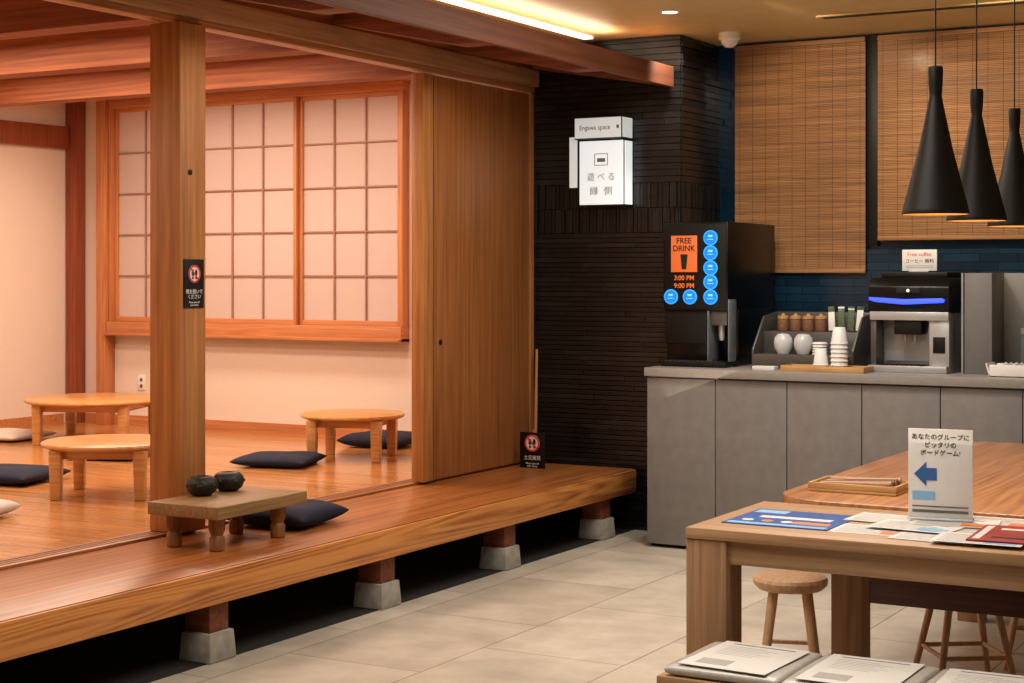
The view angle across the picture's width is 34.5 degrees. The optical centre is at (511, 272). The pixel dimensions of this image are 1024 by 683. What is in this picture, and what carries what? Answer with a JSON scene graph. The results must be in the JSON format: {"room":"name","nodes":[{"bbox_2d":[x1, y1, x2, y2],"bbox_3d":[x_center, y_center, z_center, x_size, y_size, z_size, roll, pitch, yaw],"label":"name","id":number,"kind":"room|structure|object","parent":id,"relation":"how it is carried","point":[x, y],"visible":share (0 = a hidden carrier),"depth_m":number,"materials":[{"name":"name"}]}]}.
{"room":"hotel lounge","nodes":[
{"label":"hotel lounge","id":0,"kind":"room"},
{"bbox_2d":[0,103,65,422],"bbox_3d":[-5.014,-0.115,9.191,0.100,2.430,7.030,0,0,30],"label":"wall","id":1,"kind":"structure","parent":0,"point":[32,178],"depth_m":11.84,"materials":[{"name":"beige paint"}]},
{"bbox_2d":[0,413,63,427],"bbox_3d":[-4.973,1.065,9.151,0.012,0.070,6.800,0,0,30],"label":"baseboard","id":2,"kind":"structure","parent":1,"relation":"attached to","point":[21,422],"depth_m":11.79,"materials":[{"name":"brown wood"}]},
{"bbox_2d":[0,120,67,148],"bbox_3d":[-4.952,-0.990,9.139,0.060,0.160,6.800,0,0,30],"label":"rail","id":3,"kind":"object","parent":1,"relation":"attached to","point":[11,132],"visible":1,"depth_m":11.78,"materials":[{"name":"brown wood"}]},
{"bbox_2d":[0,422,516,570],"bbox_3d":[-3.149,1.160,8.132,4.190,0.120,7.030,0,0,30],"label":"floor","id":4,"kind":"structure","parent":0,"point":[106,508],"depth_m":8.66,"materials":[{"name":"brown wood"}]},
{"bbox_2d":[0,499,20,514],"bbox_3d":[-2.475,1.057,7.386,0.400,0.078,0.380,0,0,12],"label":"floor cushion","id":5,"kind":"object","parent":4,"relation":"on","point":[6,506],"visible":1,"depth_m":7.44,"materials":[{"name":"fabric"}]},
{"bbox_2d":[0,428,55,440],"bbox_3d":[-3.339,1.067,10.925,0.460,0.059,0.440,0,0,24],"label":"floor cushion","id":6,"kind":"object","parent":4,"relation":"on","point":[6,434],"visible":0.82,"depth_m":10.79,"materials":[{"name":"fabric"}]},
{"bbox_2d":[0,464,70,484],"bbox_3d":[-2.647,1.057,8.703,0.460,0.079,0.440,0,0,18],"label":"floor cushion","id":7,"kind":"object","parent":4,"relation":"on","point":[10,474],"visible":0.88,"depth_m":8.56,"materials":[{"name":"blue fabric"}]},
{"bbox_2d":[66,102,84,422],"bbox_3d":[-3.212,-0.095,12.141,0.100,2.390,0.100,0,0,30],"label":"post","id":8,"kind":"object","parent":4,"relation":"on","point":[75,111],"visible":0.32,"depth_m":12.10,"materials":[{"name":"brown wood"}]},
{"bbox_2d":[24,393,149,444],"bbox_3d":[-2.719,0.958,10.803,0.920,0.285,0.920,0,0,7],"label":"round table","id":9,"kind":"object","parent":4,"relation":"on","point":[72,403],"visible":0.77,"depth_m":10.54,"materials":[{"name":"brown wood"}]},
{"bbox_2d":[40,434,149,500],"bbox_3d":[-2.002,0.965,8.199,0.660,0.270,0.660,0,0,1],"label":"round table","id":10,"kind":"object","parent":4,"relation":"on","point":[135,447],"visible":0.74,"depth_m":8.00,"materials":[{"name":"brown wood"}]},
{"bbox_2d":[96,100,114,424],"bbox_3d":[-2.958,-0.095,12.002,0.090,2.390,0.100,0,0,30],"label":"post","id":11,"kind":"object","parent":4,"relation":"on","point":[105,344],"visible":0.56,"depth_m":11.96,"materials":[{"name":"brown wood"}]},
{"bbox_2d":[0,462,519,569],"bbox_3d":[-1.536,1.093,6.853,0.120,0.014,6.400,0,0,30],"label":"track","id":12,"kind":"object","parent":4,"relation":"on","point":[32,558],"visible":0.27,"depth_m":6.74,"materials":[{"name":"brown wood"}]},
{"bbox_2d":[150,21,204,532],"bbox_3d":[-1.413,0.018,6.987,0.171,2.136,0.165,0,0,30],"label":"wooden post","id":13,"kind":"object","parent":12,"relation":"on","point":[177,49],"visible":0.88,"depth_m":6.93,"materials":[{"name":"brown wood"}]},
{"bbox_2d":[183,259,203,307],"bbox_3d":[-1.339,0.045,6.946,0.010,0.205,0.125,0,0,30],"label":"sign","id":14,"kind":"object","parent":13,"relation":"attached to","point":[193,269],"visible":1,"depth_m":6.94,"materials":[{"name":"black plastic"}]},
{"bbox_2d":[44,0,538,92],"bbox_3d":[-1.486,-1.113,6.848,0.150,0.125,6.400,0,0,30],"label":"lintel beam","id":15,"kind":"structure","parent":13,"relation":"on","point":[220,17],"depth_m":7.73,"materials":[{"name":"brown wood"}]},
{"bbox_2d":[221,0,532,69],"bbox_3d":[-1.478,-1.252,6.843,0.050,0.154,6.400,0,0,30],"label":"wall strip","id":16,"kind":"object","parent":15,"relation":"on","point":[327,19],"visible":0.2,"depth_m":7.94,"materials":[{"name":"brown wood"}]},
{"bbox_2d":[240,0,673,86],"bbox_3d":[-1.055,-1.152,6.580,0.855,0.240,6.400,0,0,30],"label":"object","id":17,"kind":"structure","parent":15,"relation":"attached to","point":[470,33],"depth_m":7.65,"materials":[{"name":"brown wood"}]},
{"bbox_2d":[412,72,533,482],"bbox_3d":[-0.193,0.023,9.089,0.075,2.126,1.205,0,0,30],"label":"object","id":18,"kind":"structure","parent":12,"relation":"on","point":[473,143],"depth_m":8.98,"materials":[{"name":"brown wood"}]},
{"bbox_2d":[230,451,326,467],"bbox_3d":[-1.335,1.062,9.453,0.440,0.069,0.420,0,0,12],"label":"floor cushion","id":19,"kind":"object","parent":4,"relation":"on","point":[285,459],"visible":1,"depth_m":9.30,"materials":[{"name":"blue fabric"}]},
{"bbox_2d":[300,409,404,462],"bbox_3d":[-0.945,0.965,9.795,0.620,0.270,0.620,0,0,10],"label":"round table","id":20,"kind":"object","parent":4,"relation":"on","point":[329,419],"visible":0.98,"depth_m":9.62,"materials":[{"name":"brown wood"}]},
{"bbox_2d":[336,430,411,447],"bbox_3d":[-0.823,1.051,10.496,0.440,0.088,0.420,0,0,24],"label":"floor cushion","id":21,"kind":"object","parent":4,"relation":"on","point":[404,438],"visible":0.63,"depth_m":10.36,"materials":[{"name":"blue fabric"}]},
{"bbox_2d":[0,520,1023,682],"bbox_3d":[-1.439,1.500,4.958,10.600,0.100,11.200,0,0,30],"label":"floor","id":22,"kind":"structure","parent":0,"point":[611,610],"depth_m":6.71,"materials":[{"name":"tile"}]},
{"bbox_2d":[0,463,635,663],"bbox_3d":[-1.183,1.274,6.652,0.692,0.349,6.400,0,0,30],"label":"raised platform","id":23,"kind":"object","parent":22,"relation":"on","point":[46,605],"visible":1,"depth_m":6.61,"materials":[{"name":"brown wood"}]},
{"bbox_2d":[148,486,306,551],"bbox_3d":[-1.159,1.008,6.766,0.360,0.185,0.580,0,0,30],"label":"table","id":24,"kind":"object","parent":23,"relation":"on","point":[220,506],"visible":0.98,"depth_m":6.62,"materials":[{"name":"brown wood"}]},
{"bbox_2d":[186,475,217,496],"bbox_3d":[-1.275,0.875,6.785,0.140,0.080,0.132,0,0,30],"label":"round pot","id":25,"kind":"object","parent":24,"relation":"on","point":[198,485],"visible":1,"depth_m":6.74,"materials":[{"name":"black ceramic"}]},
{"bbox_2d":[214,471,244,491],"bbox_3d":[-1.191,0.875,6.933,0.140,0.080,0.132,0,0,-11],"label":"round pot","id":26,"kind":"object","parent":24,"relation":"on","point":[228,481],"visible":0.91,"depth_m":6.88,"materials":[{"name":"black ceramic"}]},
{"bbox_2d":[226,499,348,528],"bbox_3d":[-0.996,1.049,7.236,0.420,0.092,0.400,0,0,24],"label":"floor cushion","id":27,"kind":"object","parent":23,"relation":"on","point":[312,512],"visible":0.56,"depth_m":7.08,"materials":[{"name":"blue fabric"}]},
{"bbox_2d":[520,432,544,468],"bbox_3d":[0.115,0.999,9.303,0.160,0.200,0.010,0,0,30],"label":"sign","id":28,"kind":"object","parent":23,"relation":"on","point":[532,444],"visible":1,"depth_m":9.30,"materials":[{"name":"black plastic"}]},
{"bbox_2d":[532,349,537,432],"bbox_3d":[0.140,0.770,9.508,0.040,0.661,0.064,0,0,30],"label":"long shoehorn","id":29,"kind":"object","parent":23,"relation":"on","point":[536,350],"visible":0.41,"depth_m":9.51,"materials":[{"name":"brown wood"}]},
{"bbox_2d":[647,376,716,547],"bbox_3d":[1.131,0.998,9.087,0.386,0.905,1.000,0,0,30],"label":"base cabinet","id":30,"kind":"object","parent":22,"relation":"on","point":[681,411],"visible":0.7,"depth_m":8.65,"materials":[{"name":"grey laminate"}]},
{"bbox_2d":[644,364,1023,388],"bbox_3d":[2.155,0.522,8.506,2.755,0.045,1.050,0,0,30],"label":"countertop","id":31,"kind":"structure","parent":30,"relation":"on","point":[956,379],"depth_m":8.20,"materials":[{"name":"grey stone"}]},
{"bbox_2d":[661,222,774,367],"bbox_3d":[1.142,0.114,9.093,0.383,0.772,0.760,0,0,30],"label":"dispenser","id":32,"kind":"object","parent":31,"relation":"on","point":[719,277],"visible":1,"depth_m":8.85,"materials":[{"name":"black plastic"}]},
{"bbox_2d":[661,359,739,367],"bbox_3d":[1.010,0.484,8.851,0.373,0.032,0.209,0,0,30],"label":"drip tray","id":33,"kind":"object","parent":32,"relation":"on","point":[707,363],"depth_m":8.78,"materials":[{"name":"black"}]},
{"bbox_2d":[752,365,777,369],"bbox_3d":[1.307,0.490,8.516,0.120,0.020,0.060,0,0,30],"label":"pack","id":34,"kind":"object","parent":31,"relation":"on","point":[757,367],"visible":1,"depth_m":8.49},
{"bbox_2d":[752,312,870,368],"bbox_3d":[1.590,0.355,8.700,0.550,0.290,0.360,0,0,30],"label":"rack","id":35,"kind":"object","parent":31,"relation":"on","point":[764,353],"visible":0.48,"depth_m":8.64,"materials":[{"name":"metal"}]},
{"bbox_2d":[774,333,792,353],"bbox_3d":[1.424,0.369,8.662,0.100,0.110,0.100,0,0,30],"label":"container","id":36,"kind":"object","parent":35,"relation":"on","point":[783,342],"visible":1,"depth_m":8.63,"materials":[{"name":"white ceramic"}]},
{"bbox_2d":[778,313,788,330],"bbox_3d":[1.454,0.263,8.835,0.062,0.094,0.062,0,0,30],"label":"jar","id":37,"kind":"object","parent":35,"relation":"in","point":[783,320],"visible":1,"depth_m":8.81,"materials":[{"name":"brown wood"}]},
{"bbox_2d":[790,313,801,330],"bbox_3d":[1.514,0.263,8.800,0.062,0.094,0.062,0,0,30],"label":"jar","id":38,"kind":"object","parent":35,"relation":"in","point":[795,320],"visible":1,"depth_m":8.78,"materials":[{"name":"brown wood"}]},
{"bbox_2d":[794,333,812,354],"bbox_3d":[1.520,0.369,8.607,0.100,0.110,0.100,0,0,30],"label":"container","id":39,"kind":"object","parent":35,"relation":"on","point":[803,342],"visible":1,"depth_m":8.57,"materials":[{"name":"white ceramic"}]},
{"bbox_2d":[803,314,813,330],"bbox_3d":[1.575,0.263,8.766,0.062,0.094,0.062,0,0,30],"label":"jar","id":40,"kind":"object","parent":35,"relation":"in","point":[808,320],"visible":1,"depth_m":8.74,"materials":[{"name":"brown ceramic"}]},
{"bbox_2d":[812,342,827,354],"bbox_3d":[1.598,0.392,8.563,0.080,0.066,0.080,0,0,30],"label":"stack","id":41,"kind":"object","parent":35,"relation":"on","point":[816,344],"visible":0.63,"depth_m":8.54,"materials":[{"name":"white paper"}]},
{"bbox_2d":[815,314,826,331],"bbox_3d":[1.636,0.263,8.731,0.062,0.094,0.062,0,0,30],"label":"jar","id":42,"kind":"object","parent":35,"relation":"in","point":[821,321],"visible":1,"depth_m":8.71,"materials":[{"name":"brown ceramic"}]},
{"bbox_2d":[828,306,836,330],"bbox_3d":[1.688,0.241,8.702,0.044,0.130,0.039,0,0,30],"label":"bundle","id":43,"kind":"object","parent":35,"relation":"in","point":[831,311],"visible":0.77,"depth_m":8.69,"materials":[{"name":"white paper"}]},
{"bbox_2d":[838,307,845,327],"bbox_3d":[1.734,0.241,8.676,0.039,0.129,0.039,0,0,30],"label":"bundle","id":44,"kind":"object","parent":35,"relation":"in","point":[841,310],"visible":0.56,"depth_m":8.67,"materials":[{"name":"green paper"}]},
{"bbox_2d":[847,307,855,330],"bbox_3d":[1.780,0.241,8.650,0.034,0.128,0.038,0,0,30],"label":"bundle","id":45,"kind":"object","parent":35,"relation":"in","point":[851,310],"visible":1,"depth_m":8.64,"materials":[{"name":"green paper"}]},
{"bbox_2d":[856,306,863,330],"bbox_3d":[1.821,0.240,8.626,0.039,0.130,0.039,0,0,30],"label":"bundle","id":46,"kind":"object","parent":35,"relation":"in","point":[860,310],"visible":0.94,"depth_m":8.62,"materials":[{"name":"white paper"}]},
{"bbox_2d":[780,364,872,373],"bbox_3d":[1.594,0.485,8.364,0.436,0.030,0.156,0,0,30],"label":"wooden tray","id":47,"kind":"object","parent":31,"relation":"on","point":[788,367],"visible":1,"depth_m":8.30,"materials":[{"name":"brown wood"}]},
{"bbox_2d":[813,348,828,366],"bbox_3d":[1.568,0.438,8.379,0.082,0.108,0.082,0,0,30],"label":"cup stack","id":48,"kind":"object","parent":47,"relation":"on","point":[820,357],"visible":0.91,"depth_m":8.35,"materials":[{"name":"white paper"}]},
{"bbox_2d":[830,327,847,366],"bbox_3d":[1.653,0.383,8.331,0.090,0.218,0.090,0,0,30],"label":"cup stack","id":49,"kind":"object","parent":47,"relation":"on","point":[839,342],"visible":0.95,"depth_m":8.30,"materials":[{"name":"white paper"}]},
{"bbox_2d":[830,327,847,344],"bbox_3d":[1.653,0.317,8.331,0.090,0.086,0.090,0,0,30],"label":"paper cup","id":50,"kind":"object","parent":49,"relation":"on","point":[839,337],"depth_m":8.30,"materials":[{"name":"white paper"}]},
{"bbox_2d":[868,272,965,373],"bbox_3d":[2.110,0.247,8.491,0.410,0.505,0.550,0,0,30],"label":"coffee machine","id":51,"kind":"object","parent":31,"relation":"on","point":[915,317],"visible":0.94,"depth_m":8.31,"materials":[{"name":"metal"}]},
{"bbox_2d":[868,363,948,373],"bbox_3d":[2.015,0.481,8.325,0.400,0.038,0.167,0,0,30],"label":"drip tray","id":52,"kind":"object","parent":51,"relation":"on","point":[928,368],"depth_m":8.25,"materials":[{"name":"metal"}]},
{"bbox_2d":[902,249,936,271],"bbox_3d":[2.098,-0.063,8.492,0.180,0.115,0.050,0,0,30],"label":"coffee sign","id":53,"kind":"object","parent":51,"relation":"on","point":[912,260],"visible":1,"depth_m":8.49,"materials":[{"name":"white paper"}]},
{"bbox_2d":[933,337,944,352],"bbox_3d":[2.127,0.360,8.219,0.060,0.080,0.007,0,0,30],"label":"panel","id":54,"kind":"object","parent":51,"relation":"attached to","point":[938,342],"depth_m":8.22,"materials":[{"name":"black plastic"}]},
{"bbox_2d":[961,273,1023,374],"bbox_3d":[2.700,0.250,8.092,0.918,0.500,0.300,0,0,30],"label":"divider","id":55,"kind":"object","parent":31,"relation":"on","point":[994,302],"visible":0.78,"depth_m":8.18,"materials":[{"name":"metal"}]},
{"bbox_2d":[985,362,1023,377],"bbox_3d":[2.436,0.466,7.932,0.280,0.068,0.160,0,0,30],"label":"tub","id":56,"kind":"object","parent":31,"relation":"on","point":[1004,370],"visible":1,"depth_m":7.89,"materials":[{"name":"white plastic"}]},
{"bbox_2d":[1020,328,1023,363],"bbox_3d":[2.564,0.383,8.158,0.100,0.235,0.100,0,0,30],"label":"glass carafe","id":57,"kind":"object","parent":31,"relation":"on","point":[1022,329],"visible":0.74,"depth_m":8.14,"materials":[{"name":"grey glass"}]},
{"bbox_2d":[657,672,734,682],"bbox_3d":[1.030,1.250,4.142,1.300,0.400,0.360,0,0,30],"label":"bench","id":58,"kind":"object","parent":22,"relation":"on","point":[664,677],"visible":0.18,"depth_m":4.28,"materials":[{"name":"brown wood"}]},
{"bbox_2d":[664,642,822,682],"bbox_3d":[0.617,1.034,4.376,0.312,0.029,0.345,0,0,30],"label":"seat cushion","id":59,"kind":"object","parent":58,"relation":"on","point":[779,675],"visible":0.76,"depth_m":4.25,"materials":[{"name":"grey fabric"}]},
{"bbox_2d":[678,641,809,674],"bbox_3d":[0.617,1.017,4.365,0.245,0.002,0.305,0,0,32],"label":"printed sheet","id":60,"kind":"object","parent":59,"relation":"on","point":[728,655],"visible":1,"depth_m":4.36,"materials":[{"name":"white paper"}]},
{"bbox_2d":[782,655,940,682],"bbox_3d":[0.895,1.034,4.218,0.312,0.029,0.345,0,0,30],"label":"seat cushion","id":61,"kind":"object","parent":58,"relation":"on","point":[925,673],"visible":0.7,"depth_m":4.20,"materials":[{"name":"grey fabric"}]},
{"bbox_2d":[795,654,924,682],"bbox_3d":[0.890,1.017,4.210,0.245,0.002,0.305,0,0,30],"label":"printed sheet","id":62,"kind":"object","parent":61,"relation":"on","point":[837,668],"visible":1,"depth_m":4.22,"materials":[{"name":"white paper"}]},
{"bbox_2d":[926,669,948,682],"bbox_3d":[1.174,1.034,4.060,0.312,0.029,0.345,0,0,30],"label":"seat cushion","id":63,"kind":"object","parent":58,"relation":"on","point":[939,675],"visible":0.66,"depth_m":4.18,"materials":[{"name":"grey fabric"}]},
{"bbox_2d":[936,668,1023,682],"bbox_3d":[1.169,1.017,4.051,0.245,0.002,0.305,0,0,27],"label":"printed sheet","id":64,"kind":"object","parent":63,"relation":"on","point":[953,675],"visible":1,"depth_m":4.14,"materials":[{"name":"white paper"}]},
{"bbox_2d":[716,378,788,516],"bbox_3d":[1.470,0.998,8.895,0.386,0.905,1.000,0,0,30],"label":"base cabinet","id":65,"kind":"object","parent":22,"relation":"on","point":[751,415],"visible":0.48,"depth_m":8.46,"materials":[{"name":"grey laminate"}]},
{"bbox_2d":[753,570,827,653],"bbox_3d":[0.967,1.251,5.730,0.260,0.402,0.260,0,0,12],"label":"round stool","id":66,"kind":"object","parent":22,"relation":"on","point":[774,582],"visible":0.84,"depth_m":5.66,"materials":[{"name":"brown wood"}]},
{"bbox_2d":[787,381,862,489],"bbox_3d":[1.809,0.998,8.702,0.386,0.905,1.000,0,0,30],"label":"base cabinet","id":67,"kind":"object","parent":22,"relation":"on","point":[824,419],"visible":0.43,"depth_m":8.27,"materials":[{"name":"grey laminate"}]},
{"bbox_2d":[686,501,1023,657],"bbox_3d":[1.238,1.090,4.679,1.350,0.720,0.620,0,0,30],"label":"rectangular table","id":68,"kind":"object","parent":22,"relation":"on","point":[717,552],"visible":0.71,"depth_m":4.66,"materials":[{"name":"brown wood"}]},
{"bbox_2d":[721,509,852,530],"bbox_3d":[0.827,0.728,4.878,0.320,0.004,0.310,0,0,30],"label":"flyer","id":69,"kind":"object","parent":68,"relation":"on","point":[759,517],"visible":1,"depth_m":4.86,"materials":[{"name":"blue paper"}]},
{"bbox_2d":[828,523,904,535],"bbox_3d":[1.036,0.729,4.679,0.240,0.001,0.170,0,0,27],"label":"menu sheet","id":70,"kind":"object","parent":68,"relation":"on","point":[847,527],"visible":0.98,"depth_m":4.67,"materials":[{"name":"white paper"}]},
{"bbox_2d":[843,512,913,521],"bbox_3d":[1.123,0.726,4.871,0.240,0.001,0.170,0,0,32],"label":"menu sheet","id":71,"kind":"object","parent":68,"relation":"on","point":[864,516],"visible":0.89,"depth_m":4.90,"materials":[{"name":"white paper"}]},
{"bbox_2d":[866,519,964,532],"bbox_3d":[1.154,0.722,4.704,0.240,0.001,0.170,0,0,35],"label":"menu sheet","id":72,"kind":"object","parent":68,"relation":"on","point":[888,523],"visible":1,"depth_m":4.69,"materials":[{"name":"white paper"}]},
{"bbox_2d":[887,530,975,545],"bbox_3d":[1.177,0.728,4.541,0.240,0.001,0.170,0,0,33],"label":"menu sheet","id":73,"kind":"object","parent":68,"relation":"on","point":[905,535],"visible":0.58,"depth_m":4.55,"materials":[{"name":"white paper"}]},
{"bbox_2d":[909,519,1001,527],"bbox_3d":[1.283,0.720,4.769,0.240,0.001,0.170,0,0,23],"label":"menu sheet","id":74,"kind":"object","parent":68,"relation":"on","point":[976,523],"visible":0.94,"depth_m":4.74,"materials":[{"name":"white paper"}]},
{"bbox_2d":[907,428,973,521],"bbox_3d":[1.249,0.587,4.811,0.184,0.262,0.060,0,0,23],"label":"table sign","id":75,"kind":"object","parent":74,"relation":"on","point":[940,461],"visible":1,"depth_m":4.81,"materials":[{"name":"white paper"}]},
{"bbox_2d":[954,527,980,533],"bbox_3d":[1.294,0.725,4.647,0.240,0.001,0.170,0,0,25],"label":"menu sheet","id":76,"kind":"object","parent":68,"relation":"on","point":[963,530],"visible":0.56,"depth_m":4.64,"materials":[{"name":"white paper"}]},
{"bbox_2d":[929,531,1022,546],"bbox_3d":[1.266,0.719,4.456,0.240,0.001,0.170,0,0,27],"label":"menu sheet","id":77,"kind":"object","parent":68,"relation":"on","point":[955,537],"visible":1,"depth_m":4.45,"materials":[{"name":"white paper"}]},
{"bbox_2d":[966,524,1023,544],"bbox_3d":[1.403,0.715,4.494,0.270,0.004,0.290,0,0,27],"label":"menu","id":78,"kind":"object","parent":68,"relation":"on","point":[987,533],"visible":1,"depth_m":4.48,"materials":[{"name":"red paper"}]},
{"bbox_2d":[973,516,1023,526],"bbox_3d":[1.432,0.723,4.788,0.240,0.001,0.170,0,0,30],"label":"menu sheet","id":79,"kind":"object","parent":68,"relation":"on","point":[1005,521],"visible":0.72,"depth_m":4.82,"materials":[{"name":"white paper"}]},
{"bbox_2d":[862,383,941,464],"bbox_3d":[2.148,0.998,8.509,0.386,0.905,1.000,0,0,30],"label":"base cabinet","id":80,"kind":"object","parent":22,"relation":"on","point":[888,410],"visible":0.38,"depth_m":8.10,"materials":[{"name":"grey laminate"}]},
{"bbox_2d":[783,441,1023,657],"bbox_3d":[1.803,1.090,6.049,1.040,0.720,2.160,0,0,30],"label":"wooden table","id":81,"kind":"object","parent":22,"relation":"on","point":[998,467],"visible":0.35,"depth_m":5.40,"materials":[{"name":"brown wood"}]},
{"bbox_2d":[808,476,907,495],"bbox_3d":[1.172,0.715,5.545,0.300,0.030,0.200,0,0,30],"label":"wooden serving tray","id":82,"kind":"object","parent":81,"relation":"on","point":[814,485],"visible":0.58,"depth_m":5.46,"materials":[{"name":"brown wood"}]},
{"bbox_2d":[821,481,891,486],"bbox_3d":[1.148,0.704,5.502,0.241,0.030,0.017,0,0,29],"label":"wooden stick","id":83,"kind":"object","parent":82,"relation":"in","point":[890,483],"visible":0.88,"depth_m":5.49,"materials":[{"name":"brown wood"}]},
{"bbox_2d":[824,482,890,486],"bbox_3d":[1.138,0.707,5.486,0.240,0.024,0.017,0,0,28],"label":"wooden stick","id":84,"kind":"object","parent":82,"relation":"in","point":[870,484],"visible":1,"depth_m":5.46,"materials":[{"name":"brown wood"}]},
{"bbox_2d":[826,480,895,485],"bbox_3d":[1.166,0.704,5.534,0.241,0.030,0.017,0,0,29],"label":"wooden stick","id":85,"kind":"object","parent":82,"relation":"in","point":[894,482],"visible":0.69,"depth_m":5.51,"materials":[{"name":"brown wood"}]},
{"bbox_2d":[913,609,1015,674],"bbox_3d":[1.555,1.221,5.672,0.304,0.463,0.304,0,0,-5],"label":"round stool","id":86,"kind":"object","parent":22,"relation":"on","point":[1007,655],"visible":0.33,"depth_m":5.58,"materials":[{"name":"brown wood"}]},
{"bbox_2d":[941,386,1023,442],"bbox_3d":[2.488,0.998,8.317,0.386,0.905,1.000,0,0,30],"label":"base cabinet","id":87,"kind":"object","parent":22,"relation":"on","point":[993,414],"visible":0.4,"depth_m":7.87,"materials":[{"name":"grey laminate"}]},
{"bbox_2d":[1002,617,1023,669],"bbox_3d":[1.982,1.221,6.120,0.304,0.463,0.304,0,0,18],"label":"round stool","id":88,"kind":"object","parent":22,"relation":"on","point":[1013,627],"visible":0.24,"depth_m":6.04,"materials":[{"name":"brown wood"}]},
{"bbox_2d":[85,24,1023,430],"bbox_3d":[1.277,0.060,9.688,10.550,2.780,0.151,0,0,30],"label":"wall","id":89,"kind":"structure","parent":0,"point":[247,380],"depth_m":10.79,"materials":[{"name":"beige paint"}]},
{"bbox_2d":[138,375,144,389],"bbox_3d":[-2.672,0.790,11.898,0.070,0.110,0.009,0,0,30],"label":"wall outlet","id":90,"kind":"object","parent":89,"relation":"attached to","point":[141,378],"visible":1,"depth_m":11.89,"materials":[{"name":"white plastic"}]},
{"bbox_2d":[85,413,411,437],"bbox_3d":[-1.425,1.065,11.188,4.150,0.070,0.012,0,0,30],"label":"baseboard","id":91,"kind":"structure","parent":89,"relation":"attached to","point":[241,426],"depth_m":11.39,"materials":[{"name":"brown wood"}]},
{"bbox_2d":[104,79,411,342],"bbox_3d":[-1.331,-0.420,11.069,3.750,1.740,0.125,0,0,30],"label":"window","id":92,"kind":"structure","parent":89,"relation":"in","point":[307,188],"depth_m":11.17,"materials":[{"name":"white paper"}]},
{"bbox_2d":[734,37,865,272],"bbox_3d":[1.630,-0.658,9.373,0.775,1.315,0.024,0,0,30],"label":"bamboo blind","id":93,"kind":"object","parent":89,"relation":"attached to","point":[801,268],"visible":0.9,"depth_m":9.35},
{"bbox_2d":[867,34,878,245],"bbox_3d":[2.012,-0.740,9.191,0.060,1.180,0.030,0,0,30],"label":"mullion","id":94,"kind":"structure","parent":89,"relation":"attached to","point":[872,42],"depth_m":9.18,"materials":[{"name":"black metal"}]},
{"bbox_2d":[877,25,1023,240],"bbox_3d":[2.660,-0.748,8.788,1.455,1.137,0.024,0,0,30],"label":"bamboo blind","id":95,"kind":"object","parent":89,"relation":"attached to","point":[1019,29],"visible":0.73,"depth_m":8.96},
{"bbox_2d":[532,35,719,530],"bbox_3d":[0.704,0.060,9.717,0.955,2.779,0.708,0,0,30],"label":"wall","id":96,"kind":"structure","parent":0,"point":[599,312],"depth_m":9.42,"materials":[{"name":"tile"}]},
{"bbox_2d":[569,115,631,206],"bbox_3d":[0.490,-0.630,9.352,0.364,0.500,0.137,0,0,30],"label":"wall sign","id":97,"kind":"object","parent":96,"relation":"attached to","point":[600,149],"visible":1,"depth_m":9.30,"materials":[{"name":"white plastic"}]},
{"bbox_2d":[425,0,1023,46],"bbox_3d":[0.561,-1.380,3.822,6.000,0.100,11.200,0,0,30],"label":"ceiling","id":98,"kind":"structure","parent":0,"point":[757,21],"depth_m":8.52,"materials":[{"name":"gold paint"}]},
{"bbox_2d":[439,0,592,39],"bbox_3d":[-1.101,-1.324,6.606,0.060,0.012,6.200,0,0,30],"label":"recessed light","id":99,"kind":"object","parent":98,"relation":"in","point":[461,3],"visible":1,"depth_m":8.55,"materials":[{"name":"beige plastic"}]},
{"bbox_2d":[719,32,739,47],"bbox_3d":[1.206,-1.289,9.148,0.120,0.082,0.120,0,0,30],"label":"dome camera","id":100,"kind":"object","parent":98,"relation":"attached to","point":[728,39],"visible":1,"depth_m":9.11,"materials":[{"name":"white plastic"}]},
{"bbox_2d":[816,0,1023,19],"bbox_3d":[2.380,-1.326,8.136,1.800,0.008,0.100,0,0,30],"label":"ceiling vent","id":101,"kind":"object","parent":98,"relation":"in","point":[1011,2],"visible":1,"depth_m":8.29,"materials":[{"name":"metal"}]},
{"bbox_2d":[902,0,969,215],"bbox_3d":[1.304,-0.755,5.079,0.203,1.150,0.203,0,0,30],"label":"pendant lamp","id":102,"kind":"object","parent":98,"relation":"hanging from","point":[935,188],"visible":1,"depth_m":5.03,"materials":[{"name":"black metal"}]},
{"bbox_2d":[946,0,1006,221],"bbox_3d":[1.605,-0.755,5.701,0.203,1.150,0.203,0,0,30],"label":"pendant lamp","id":103,"kind":"object","parent":98,"relation":"hanging from","point":[976,171],"visible":0.96,"depth_m":5.65,"materials":[{"name":"black metal"}]},
{"bbox_2d":[987,0,1023,226],"bbox_3d":[1.941,-0.755,6.373,0.203,1.150,0.203,0,0,30],"label":"pendant lamp","id":104,"kind":"object","parent":98,"relation":"hanging from","point":[1011,181],"visible":0.97,"depth_m":6.33,"materials":[{"name":"black metal"}]},
{"bbox_3d":[-3.186,-1.300,8.158,4.100,0.020,7.000,0,0,30],"label":"ceiling","id":105,"kind":"structure","parent":0,"visible":0},
{"bbox_2d":[0,0,157,39],"bbox_3d":[-3.263,-1.167,7.983,4.040,0.205,0.150,0,0,30],"label":"ceiling beam","id":106,"kind":"structure","parent":105,"relation":"attached to","point":[18,18],"depth_m":7.21,"materials":[{"name":"brown wood"}]},
{"bbox_2d":[0,26,317,78],"bbox_3d":[-2.719,-1.167,8.940,4.040,0.205,0.150,0,0,30],"label":"ceiling beam","id":107,"kind":"structure","parent":105,"relation":"attached to","point":[121,48],"depth_m":8.54,"materials":[{"name":"brown wood"}]},
{"bbox_2d":[0,54,415,106],"bbox_3d":[-2.176,-1.167,9.896,4.040,0.205,0.150,0,0,30],"label":"ceiling beam","id":108,"kind":"structure","parent":105,"relation":"attached to","point":[311,69],"depth_m":9.53,"materials":[{"name":"brown wood"}]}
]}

